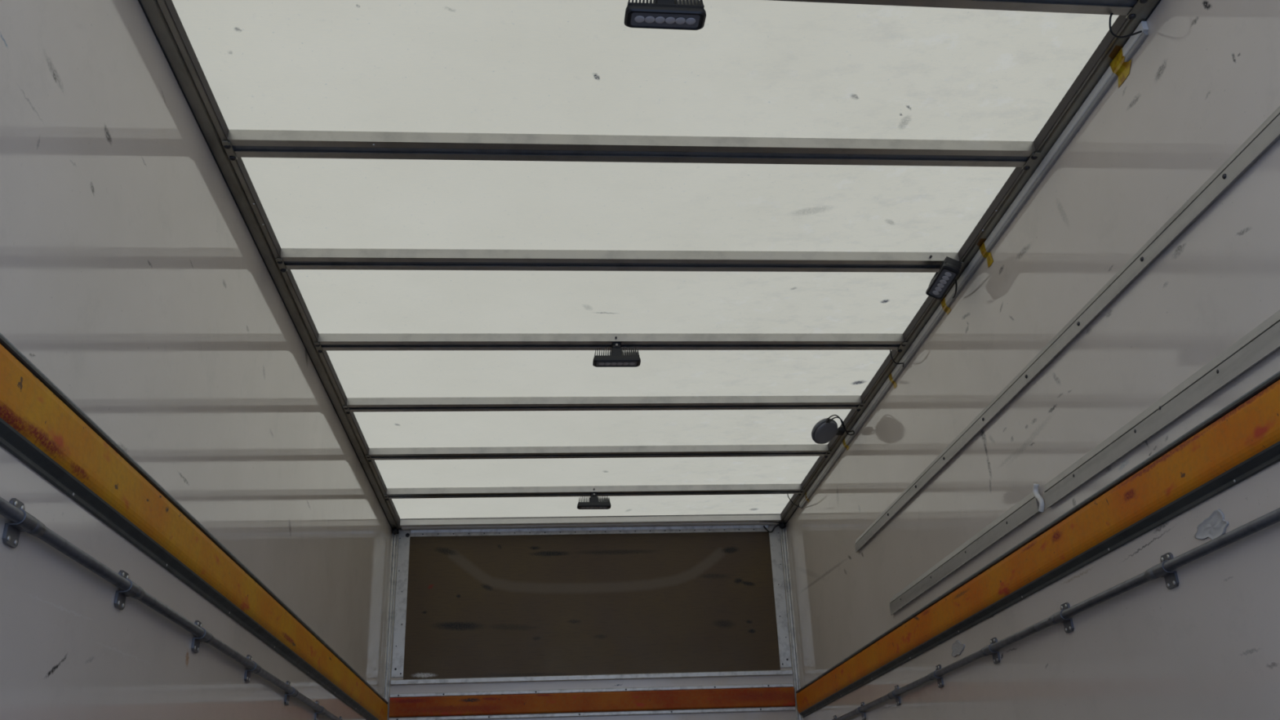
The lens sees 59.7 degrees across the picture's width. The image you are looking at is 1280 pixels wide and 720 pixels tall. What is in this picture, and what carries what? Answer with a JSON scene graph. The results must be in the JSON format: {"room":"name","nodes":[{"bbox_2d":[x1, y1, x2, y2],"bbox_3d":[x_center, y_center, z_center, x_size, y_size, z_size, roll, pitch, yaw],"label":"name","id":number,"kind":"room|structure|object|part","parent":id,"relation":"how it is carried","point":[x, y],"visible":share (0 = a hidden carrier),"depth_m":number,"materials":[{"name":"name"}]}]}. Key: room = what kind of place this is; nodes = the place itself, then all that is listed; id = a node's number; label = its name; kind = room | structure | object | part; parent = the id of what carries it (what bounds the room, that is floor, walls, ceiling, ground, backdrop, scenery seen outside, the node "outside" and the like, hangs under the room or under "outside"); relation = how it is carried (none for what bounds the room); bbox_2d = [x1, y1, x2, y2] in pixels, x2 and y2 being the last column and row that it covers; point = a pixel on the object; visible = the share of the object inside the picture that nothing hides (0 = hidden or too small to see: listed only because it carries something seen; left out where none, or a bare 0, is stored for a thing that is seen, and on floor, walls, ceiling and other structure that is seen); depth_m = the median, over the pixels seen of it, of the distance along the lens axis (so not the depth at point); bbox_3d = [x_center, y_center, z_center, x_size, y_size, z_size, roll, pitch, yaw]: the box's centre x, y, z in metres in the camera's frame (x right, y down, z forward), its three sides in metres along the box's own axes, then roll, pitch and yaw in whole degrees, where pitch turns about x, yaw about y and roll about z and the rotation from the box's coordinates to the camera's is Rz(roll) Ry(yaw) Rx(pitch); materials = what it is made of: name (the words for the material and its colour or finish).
{"room":"cargo space","nodes":[
{"label":"cargo space","id":0,"kind":"room"},
{"bbox_2d":[0,0,392,719],"bbox_3d":[-1.072,0.735,2.751,0.030,2.350,6.120,0,-24,-5],"label":"wall","id":1,"kind":"structure","parent":0,"point":[133,277],"depth_m":2.32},
{"bbox_2d":[0,497,341,719],"bbox_3d":[-1.039,0.696,2.738,0.020,0.020,6.020,0,-24,-5],"label":"tube","id":2,"kind":"object","parent":1,"relation":"attached to","point":[7,510],"visible":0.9,"depth_m":2.23,"materials":[{"name":"metal"}]},
{"bbox_2d":[2,497,45,547],"bbox_3d":[-0.960,0.260,1.745,0.029,0.071,0.077,0,-24,-5],"label":"clamp","id":3,"kind":"object","parent":2,"relation":"attached to","point":[29,524],"visible":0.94,"depth_m":1.73,"materials":[{"name":"metal"}]},
{"bbox_2d":[114,569,144,609],"bbox_3d":[-0.995,0.453,2.181,0.029,0.071,0.077,0,-24,-5],"label":"clamp","id":4,"kind":"object","parent":2,"relation":"attached to","point":[135,591],"visible":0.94,"depth_m":2.16,"materials":[{"name":"metal"}]},
{"bbox_2d":[191,620,214,653],"bbox_3d":[-1.033,0.658,2.643,0.029,0.071,0.077,0,-24,-5],"label":"clamp","id":5,"kind":"object","parent":2,"relation":"attached to","point":[208,637],"visible":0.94,"depth_m":2.62,"materials":[{"name":"metal"}]},
{"bbox_2d":[244,654,262,682],"bbox_3d":[-1.070,0.859,3.095,0.029,0.071,0.077,0,-24,-5],"label":"clamp","id":6,"kind":"object","parent":2,"relation":"attached to","point":[258,669],"visible":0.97,"depth_m":3.07,"materials":[{"name":"metal"}]},
{"bbox_2d":[284,680,299,705],"bbox_3d":[-1.108,1.064,3.558,0.029,0.071,0.077,0,-24,-5],"label":"clamp","id":7,"kind":"object","parent":2,"relation":"attached to","point":[295,694],"visible":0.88,"depth_m":3.54,"materials":[{"name":"metal"}]},
{"bbox_2d":[314,700,327,719],"bbox_3d":[-1.145,1.263,4.006,0.029,0.071,0.077,0,-24,-5],"label":"clamp","id":8,"kind":"object","parent":2,"relation":"attached to","point":[324,711],"visible":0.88,"depth_m":3.98,"materials":[{"name":"metal"}]},
{"bbox_2d":[0,333,388,719],"bbox_3d":[-1.047,0.551,2.804,0.029,0.131,6.045,0,-24,-5],"label":"board","id":9,"kind":"object","parent":1,"relation":"attached to","point":[40,425],"visible":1,"depth_m":2.22,"materials":[{"name":"yellow paint"}]},
{"bbox_2d":[137,0,402,530],"bbox_3d":[-1.070,-0.331,3.205,0.052,0.032,6.086,0,-24,-5],"label":"roof rail","id":10,"kind":"object","parent":1,"relation":"attached to","point":[162,17],"visible":0.99,"depth_m":2.98,"materials":[{"name":"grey metal"}]},
{"bbox_2d":[391,527,398,534],"bbox_3d":[-1.300,0.907,5.930,0.035,0.042,0.040,0,-24,-5],"label":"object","id":11,"kind":"object","parent":10,"relation":"attached to","point":[394,531],"visible":1,"depth_m":5.92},
{"bbox_2d":[388,524,796,719],"bbox_3d":[-0.223,1.965,5.615,2.130,2.350,0.030,0,-24,-5],"label":"panel frame","id":12,"kind":"structure","parent":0,"point":[774,679],"depth_m":5.72,"materials":[{"name":"grey metal"}]},
{"bbox_2d":[391,530,410,677],"bbox_3d":[-1.247,1.262,5.820,0.060,0.762,0.012,0,-24,-5],"label":"plate","id":13,"kind":"object","parent":12,"relation":"attached to","point":[402,582],"visible":1,"depth_m":5.81,"materials":[{"name":"metal"}]},
{"bbox_2d":[410,524,768,537],"bbox_3d":[-0.261,0.926,6.051,1.938,0.035,0.010,0,-24,-5],"label":"trim","id":14,"kind":"structure","parent":12,"relation":"attached to","point":[744,528],"depth_m":6.05,"materials":[{"name":"metal"}]},
{"bbox_2d":[400,513,781,530],"bbox_3d":[-0.255,0.876,6.012,2.032,0.036,0.122,0,-24,-5],"label":"header","id":15,"kind":"object","parent":12,"relation":"attached to","point":[407,524],"visible":1,"depth_m":5.97,"materials":[{"name":"grey metal"}]},
{"bbox_2d":[391,670,792,684],"bbox_3d":[-0.234,1.632,5.737,2.062,0.025,0.016,0,-24,-5],"label":"sill","id":16,"kind":"structure","parent":12,"relation":"attached to","point":[761,673],"depth_m":5.73,"materials":[{"name":"metal"}]},
{"bbox_2d":[403,531,780,679],"bbox_3d":[-0.248,1.283,5.897,1.943,0.740,0.004,0,-24,-5],"label":"board","id":17,"kind":"object","parent":12,"relation":"attached to","point":[590,604],"visible":1,"depth_m":5.89,"materials":[{"name":"brown wood"}]},
{"bbox_2d":[768,525,791,667],"bbox_3d":[0.750,1.259,5.987,0.060,0.762,0.008,0,-24,-5],"label":"plate","id":18,"kind":"object","parent":17,"relation":"attached to","point":[775,536],"visible":1,"depth_m":5.98,"materials":[{"name":"metal"}]},
{"bbox_2d":[390,683,793,697],"bbox_3d":[-0.232,1.692,5.711,2.062,0.019,0.013,0,-24,-5],"label":"strip","id":19,"kind":"object","parent":12,"relation":"attached to","point":[780,685],"visible":1,"depth_m":5.71,"materials":[{"name":"metal"}]},
{"bbox_2d":[388,706,795,719],"bbox_3d":[-0.228,1.798,5.665,2.062,0.019,0.013,0,-24,-5],"label":"strip","id":20,"kind":"object","parent":12,"relation":"attached to","point":[766,708],"visible":1,"depth_m":5.66,"materials":[{"name":"metal"}]},
{"bbox_2d":[389,687,795,717],"bbox_3d":[-0.229,1.743,5.686,2.062,0.093,0.018,0,-24,-5],"label":"board","id":21,"kind":"object","parent":12,"relation":"attached to","point":[775,696],"visible":1,"depth_m":5.68,"materials":[{"name":"red paint"}]},
{"bbox_2d":[763,524,780,533],"bbox_3d":[0.722,0.920,6.094,0.096,0.047,0.016,-6,-24,10],"label":"cable loop","id":22,"kind":"object","parent":12,"relation":"hanging from","point":[775,526],"visible":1,"depth_m":6.09,"materials":[{"name":"black rubber"}]},
{"bbox_2d":[171,0,1118,519],"bbox_3d":[-0.037,-0.342,3.313,2.190,0.001,6.120,0,-24,-5],"label":"ceiling","id":23,"kind":"structure","parent":0,"point":[754,68],"depth_m":3.06,"materials":[{"name":"white plastic"}]},
{"bbox_2d":[383,483,804,500],"bbox_3d":[-0.213,0.652,5.503,2.063,0.039,0.082,0,-24,-5],"label":"bow","id":24,"kind":"object","parent":23,"relation":"attached to","point":[727,489],"visible":1,"depth_m":5.48,"materials":[{"name":"metal"}]},
{"bbox_2d":[577,492,611,509],"bbox_3d":[-0.226,0.692,5.478,0.165,0.071,0.056,0,-24,-6],"label":"work light","id":25,"kind":"object","parent":24,"relation":"attached to","point":[593,502],"visible":1,"depth_m":5.46,"materials":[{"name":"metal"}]},
{"bbox_2d":[577,496,610,502],"bbox_3d":[-0.226,0.692,5.479,0.156,0.034,0.049,0,-24,-6],"label":"sink","id":26,"kind":"object","parent":25,"relation":"in","point":[592,499],"depth_m":5.46,"materials":[{"name":"plastic"}]},
{"bbox_2d":[365,444,831,462],"bbox_3d":[-0.169,0.416,4.971,2.063,0.039,0.082,0,-24,-5],"label":"bow","id":27,"kind":"object","parent":23,"relation":"attached to","point":[797,450],"visible":1,"depth_m":4.95,"materials":[{"name":"metal"}]},
{"bbox_2d":[342,395,865,413],"bbox_3d":[-0.126,0.179,4.438,2.063,0.039,0.082,0,-24,-5],"label":"bow","id":28,"kind":"object","parent":23,"relation":"attached to","point":[677,402],"visible":1,"depth_m":4.42,"materials":[{"name":"metal"}]},
{"bbox_2d":[313,333,907,353],"bbox_3d":[-0.082,-0.058,3.904,2.063,0.039,0.082,0,-24,-5],"label":"bow","id":29,"kind":"object","parent":23,"relation":"attached to","point":[326,341],"visible":1,"depth_m":3.88,"materials":[{"name":"metal"}]},
{"bbox_2d":[592,342,640,367],"bbox_3d":[-0.082,-0.018,3.880,0.165,0.071,0.056,0,-24,-5],"label":"work light","id":30,"kind":"object","parent":29,"relation":"attached to","point":[617,357],"visible":1,"depth_m":3.86,"materials":[{"name":"metal"}]},
{"bbox_2d":[594,347,639,356],"bbox_3d":[-0.082,-0.018,3.881,0.156,0.034,0.049,0,-24,-5],"label":"sink","id":31,"kind":"object","parent":30,"relation":"in","point":[615,352],"depth_m":3.86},
{"bbox_2d":[889,350,904,367],"bbox_3d":[0.925,-0.007,4.037,0.020,0.051,0.087,-23,-31,39],"label":"cable loop","id":32,"kind":"object","parent":29,"relation":"hanging from","point":[890,350],"visible":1,"depth_m":4.04,"materials":[{"name":"black rubber"}]},
{"bbox_2d":[275,248,963,272],"bbox_3d":[-0.038,-0.294,3.371,2.063,0.039,0.082,0,-24,-5],"label":"bow","id":33,"kind":"object","parent":23,"relation":"attached to","point":[291,258],"visible":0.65,"depth_m":3.35,"materials":[{"name":"metal"}]},
{"bbox_2d":[925,256,961,299],"bbox_3d":[0.935,-0.256,3.415,0.077,0.087,0.166,1,-24,-7],"label":"work light","id":34,"kind":"object","parent":33,"relation":"attached to","point":[949,269],"visible":1,"depth_m":3.38,"materials":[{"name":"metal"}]},
{"bbox_2d":[928,256,961,287],"bbox_3d":[0.934,-0.260,3.419,0.049,0.034,0.156,23,-29,5],"label":"sink","id":35,"kind":"object","parent":34,"relation":"in","point":[941,278],"depth_m":3.36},
{"bbox_2d":[951,279,957,298],"bbox_3d":[0.982,-0.228,3.482,0.013,0.028,0.138,-7,-24,11],"label":"cable loop","id":36,"kind":"object","parent":34,"relation":"attached to","point":[956,283],"visible":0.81,"depth_m":3.47,"materials":[{"name":"black rubber"}]},
{"bbox_2d":[222,129,1039,170],"bbox_3d":[0.005,-0.531,2.838,2.063,0.039,0.082,0,-24,-5],"label":"bow","id":37,"kind":"object","parent":23,"relation":"attached to","point":[242,143],"visible":1,"depth_m":2.82,"materials":[{"name":"metal"}]},
{"bbox_2d":[770,0,1148,19],"bbox_3d":[0.052,-0.777,2.283,2.063,0.039,0.082,0,-24,-6],"label":"bow","id":38,"kind":"object","parent":23,"relation":"attached to","point":[1118,7],"visible":1,"depth_m":2.38,"materials":[{"name":"metal"}]},
{"bbox_2d":[624,0,706,30],"bbox_3d":[0.050,-0.724,2.288,0.165,0.071,0.056,0,-24,-6],"label":"work light","id":39,"kind":"object","parent":38,"relation":"attached to","point":[685,15],"visible":1,"depth_m":2.27,"materials":[{"name":"grey plastic"}]},
{"bbox_2d":[627,0,704,8],"bbox_3d":[0.050,-0.724,2.289,0.156,0.034,0.049,0,-24,-6],"label":"sink","id":40,"kind":"object","parent":39,"relation":"in","point":[656,3],"depth_m":2.26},
{"bbox_2d":[1108,13,1142,38],"bbox_3d":[1.049,-0.725,2.423,0.082,0.051,0.025,8,-26,-22],"label":"cable loop","id":41,"kind":"object","parent":38,"relation":"hanging from","point":[1111,14],"visible":1,"depth_m":2.42,"materials":[{"name":"black rubber"}]},
{"bbox_2d":[785,0,1279,719],"bbox_3d":[1.081,0.731,2.929,0.030,2.350,6.120,0,-24,-5],"label":"wall","id":42,"kind":"structure","parent":0,"point":[1205,76],"depth_m":2.63,"materials":[{"name":"white plastic"}]},
{"bbox_2d":[951,640,964,657],"bbox_3d":[1.012,0.916,3.554,0.003,0.047,0.127,0,-24,-5],"label":"glue patch","id":43,"kind":"object","parent":42,"relation":"attached to","point":[957,647],"visible":1,"depth_m":3.56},
{"bbox_2d":[889,491,1039,615],"bbox_3d":[1.004,0.654,3.596,0.013,0.064,1.397,0,-24,-5],"label":"wall strip","id":44,"kind":"object","parent":42,"relation":"attached to","point":[1028,507],"visible":0.99,"depth_m":3.43,"materials":[{"name":"metal"}]},
{"bbox_2d":[777,0,1160,524],"bbox_3d":[0.917,-0.303,3.356,0.220,0.103,6.086,0,-24,-5],"label":"roof rail","id":45,"kind":"object","parent":42,"relation":"attached to","point":[1100,61],"depth_m":3.16,"materials":[{"name":"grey metal"}]},
{"bbox_2d":[779,522,786,528],"bbox_3d":[0.779,0.903,6.103,0.035,0.042,0.040,0,-24,-5],"label":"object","id":46,"kind":"object","parent":45,"relation":"attached to","point":[782,525],"visible":1,"depth_m":6.09,"materials":[{"name":"black plastic"}]},
{"bbox_3d":[0.777,0.300,4.698,0.106,0.092,0.122,-19,-29,33],"label":"round lamp","id":47,"kind":"part","parent":45,"relation":"part of","materials":[{"name":"black plastic"}]},
{"bbox_2d":[826,414,854,435],"bbox_3d":[0.846,0.271,4.658,0.157,0.071,0.038,13,-28,-31],"label":"cable","id":48,"kind":"object","parent":45,"relation":"attached to","point":[837,416],"visible":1,"depth_m":4.64,"materials":[{"name":"black rubber"}]},
{"bbox_3d":[0.855,0.303,4.751,0.032,0.018,0.060,0,-24,-5],"label":"lamp bracket","id":49,"kind":"part","parent":45,"relation":"part of","materials":[{"name":"black plastic"}]},
{"bbox_2d":[976,238,986,246],"bbox_3d":[1.016,-0.349,3.313,0.026,0.001,0.048,0,-24,-5],"label":"tape patch","id":50,"kind":"object","parent":45,"relation":"attached to","point":[981,241],"visible":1,"depth_m":3.31,"materials":[{"name":"plastic"}]},
{"bbox_2d":[1108,45,1123,59],"bbox_3d":[1.080,-0.697,2.529,0.026,0.001,0.048,0,-24,-5],"label":"tape patch","id":51,"kind":"object","parent":45,"relation":"attached to","point":[1117,48],"visible":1,"depth_m":2.53,"materials":[{"name":"plastic"}]},
{"bbox_2d":[799,21,1148,508],"bbox_3d":[0.962,0.013,4.082,0.012,0.033,3.640,0,-24,-5],"label":"conduit","id":52,"kind":"object","parent":42,"relation":"attached to","point":[1135,42],"visible":1,"depth_m":3.15,"materials":[{"name":"white plastic"}]},
{"bbox_2d":[842,439,848,449],"bbox_3d":[0.897,0.370,4.864,0.013,0.050,0.049,0,-24,-5],"label":"scrap","id":53,"kind":"object","parent":52,"relation":"attached to","point":[843,441],"visible":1,"depth_m":4.86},
{"bbox_2d":[888,373,896,388],"bbox_3d":[0.951,0.079,4.200,0.013,0.058,0.039,0,-24,-5],"label":"scrap","id":54,"kind":"object","parent":52,"relation":"attached to","point":[890,375],"visible":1,"depth_m":4.20,"materials":[{"name":"yellow paper"}]},
{"bbox_2d":[940,297,951,314],"bbox_3d":[0.997,-0.175,3.636,0.013,0.050,0.045,0,-24,-5],"label":"scrap","id":55,"kind":"object","parent":52,"relation":"attached to","point":[947,309],"visible":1,"depth_m":3.64,"materials":[{"name":"yellow plastic"}]},
{"bbox_2d":[979,242,993,266],"bbox_3d":[1.025,-0.311,3.302,0.013,0.073,0.049,0,-24,-5],"label":"scrap","id":56,"kind":"object","parent":52,"relation":"attached to","point":[985,255],"visible":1,"depth_m":3.30,"materials":[{"name":"yellow plastic"}]},
{"bbox_2d":[1110,48,1131,87],"bbox_3d":[1.088,-0.663,2.526,0.013,0.060,0.074,0,-24,-5],"label":"scrap","id":57,"kind":"object","parent":52,"relation":"attached to","point":[1120,68],"visible":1,"depth_m":2.52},
{"bbox_2d":[795,370,1279,717],"bbox_3d":[1.046,0.547,2.978,0.029,0.131,6.045,0,-24,-5],"label":"board","id":58,"kind":"object","parent":42,"relation":"attached to","point":[1242,439],"visible":1,"depth_m":2.61,"materials":[{"name":"orange paint"}]},
{"bbox_2d":[1032,483,1044,511],"bbox_3d":[1.052,0.362,2.942,0.015,0.084,0.039,0,-24,-5],"label":"bead","id":59,"kind":"object","parent":42,"relation":"attached to","point":[1035,488],"visible":1,"depth_m":2.93},
{"bbox_2d":[834,507,1279,719],"bbox_3d":[1.050,0.691,2.911,0.020,0.020,6.020,0,-24,-5],"label":"tube","id":60,"kind":"object","parent":42,"relation":"attached to","point":[1272,517],"visible":1,"depth_m":2.55,"materials":[{"name":"metal"}]},
{"bbox_2d":[853,702,866,719],"bbox_3d":[0.911,1.461,4.634,0.029,0.071,0.077,0,-24,-5],"label":"clamp","id":61,"kind":"object","parent":60,"relation":"attached to","point":[856,711],"visible":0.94,"depth_m":4.61,"materials":[{"name":"metal"}]},
{"bbox_2d":[886,684,900,706],"bbox_3d":[0.948,1.259,4.179,0.029,0.071,0.077,0,-24,-5],"label":"clamp","id":62,"kind":"object","parent":60,"relation":"attached to","point":[890,695],"visible":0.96,"depth_m":4.16,"materials":[{"name":"metal"}]},
{"bbox_2d":[926,664,943,688],"bbox_3d":[0.985,1.060,3.731,0.029,0.071,0.077,0,-24,-5],"label":"clamp","id":63,"kind":"object","parent":60,"relation":"attached to","point":[931,677],"visible":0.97,"depth_m":3.71,"materials":[{"name":"metal"}]},
{"bbox_2d":[979,637,1000,663],"bbox_3d":[1.023,0.855,3.268,0.029,0.071,0.077,0,-24,-5],"label":"clamp","id":64,"kind":"object","parent":60,"relation":"attached to","point":[984,651],"visible":0.96,"depth_m":3.25,"materials":[{"name":"metal"}]},
{"bbox_2d":[1048,602,1074,633],"bbox_3d":[1.060,0.654,2.817,0.029,0.071,0.077,0,-24,-5],"label":"clamp","id":65,"kind":"object","parent":60,"relation":"attached to","point":[1056,618],"visible":0.95,"depth_m":2.80,"materials":[{"name":"metal"}]},
{"bbox_2d":[1144,552,1178,589],"bbox_3d":[1.098,0.449,2.355,0.029,0.071,0.077,0,-24,-5],"label":"clamp","id":66,"kind":"object","parent":60,"relation":"attached to","point":[1171,580],"visible":0.98,"depth_m":2.34,"materials":[{"name":"metal"}]},
{"bbox_2d":[854,106,1279,552],"bbox_3d":[1.070,-0.077,2.763,0.015,0.054,4.267,0,-24,-5],"label":"wall strip","id":67,"kind":"object","parent":42,"relation":"attached to","point":[1268,133],"visible":1,"depth_m":2.57,"materials":[{"name":"metal"}]},
{"bbox_2d":[1044,309,1279,508],"bbox_3d":[1.151,-0.137,1.798,0.013,0.065,2.447,0,-24,-5],"label":"wall strip","id":68,"kind":"object","parent":42,"relation":"attached to","point":[1264,340],"visible":1,"depth_m":2.31,"materials":[{"name":"metal"}]},
{"bbox_2d":[1194,508,1229,539],"bbox_3d":[1.123,0.331,2.198,0.003,0.055,0.120,0,-24,-5],"label":"glue patch","id":69,"kind":"object","parent":42,"relation":"attached to","point":[1213,526],"visible":0.95,"depth_m":2.19,"materials":[{"name":"white plastic"}]},
{"bbox_3d":[0.046,1.830,2.356,2.190,0.050,6.120,0,-24,-5],"label":"floor","id":70,"kind":"structure","parent":0,"visible":0},
{"bbox_2d":[382,532,398,719],"bbox_3d":[-1.266,1.970,5.498,0.030,2.317,0.022,0,-24,-5],"label":"post","id":71,"kind":"object","parent":70,"relation":"on","point":[388,664],"visible":1,"depth_m":5.77,"materials":[{"name":"metal"}]},
{"bbox_2d":[779,524,803,719],"bbox_3d":[0.825,1.966,5.671,0.030,2.317,0.022,0,-24,-5],"label":"post","id":72,"kind":"object","parent":70,"relation":"on","point":[796,678],"visible":0.92,"depth_m":5.94,"materials":[{"name":"metal"}]}
]}

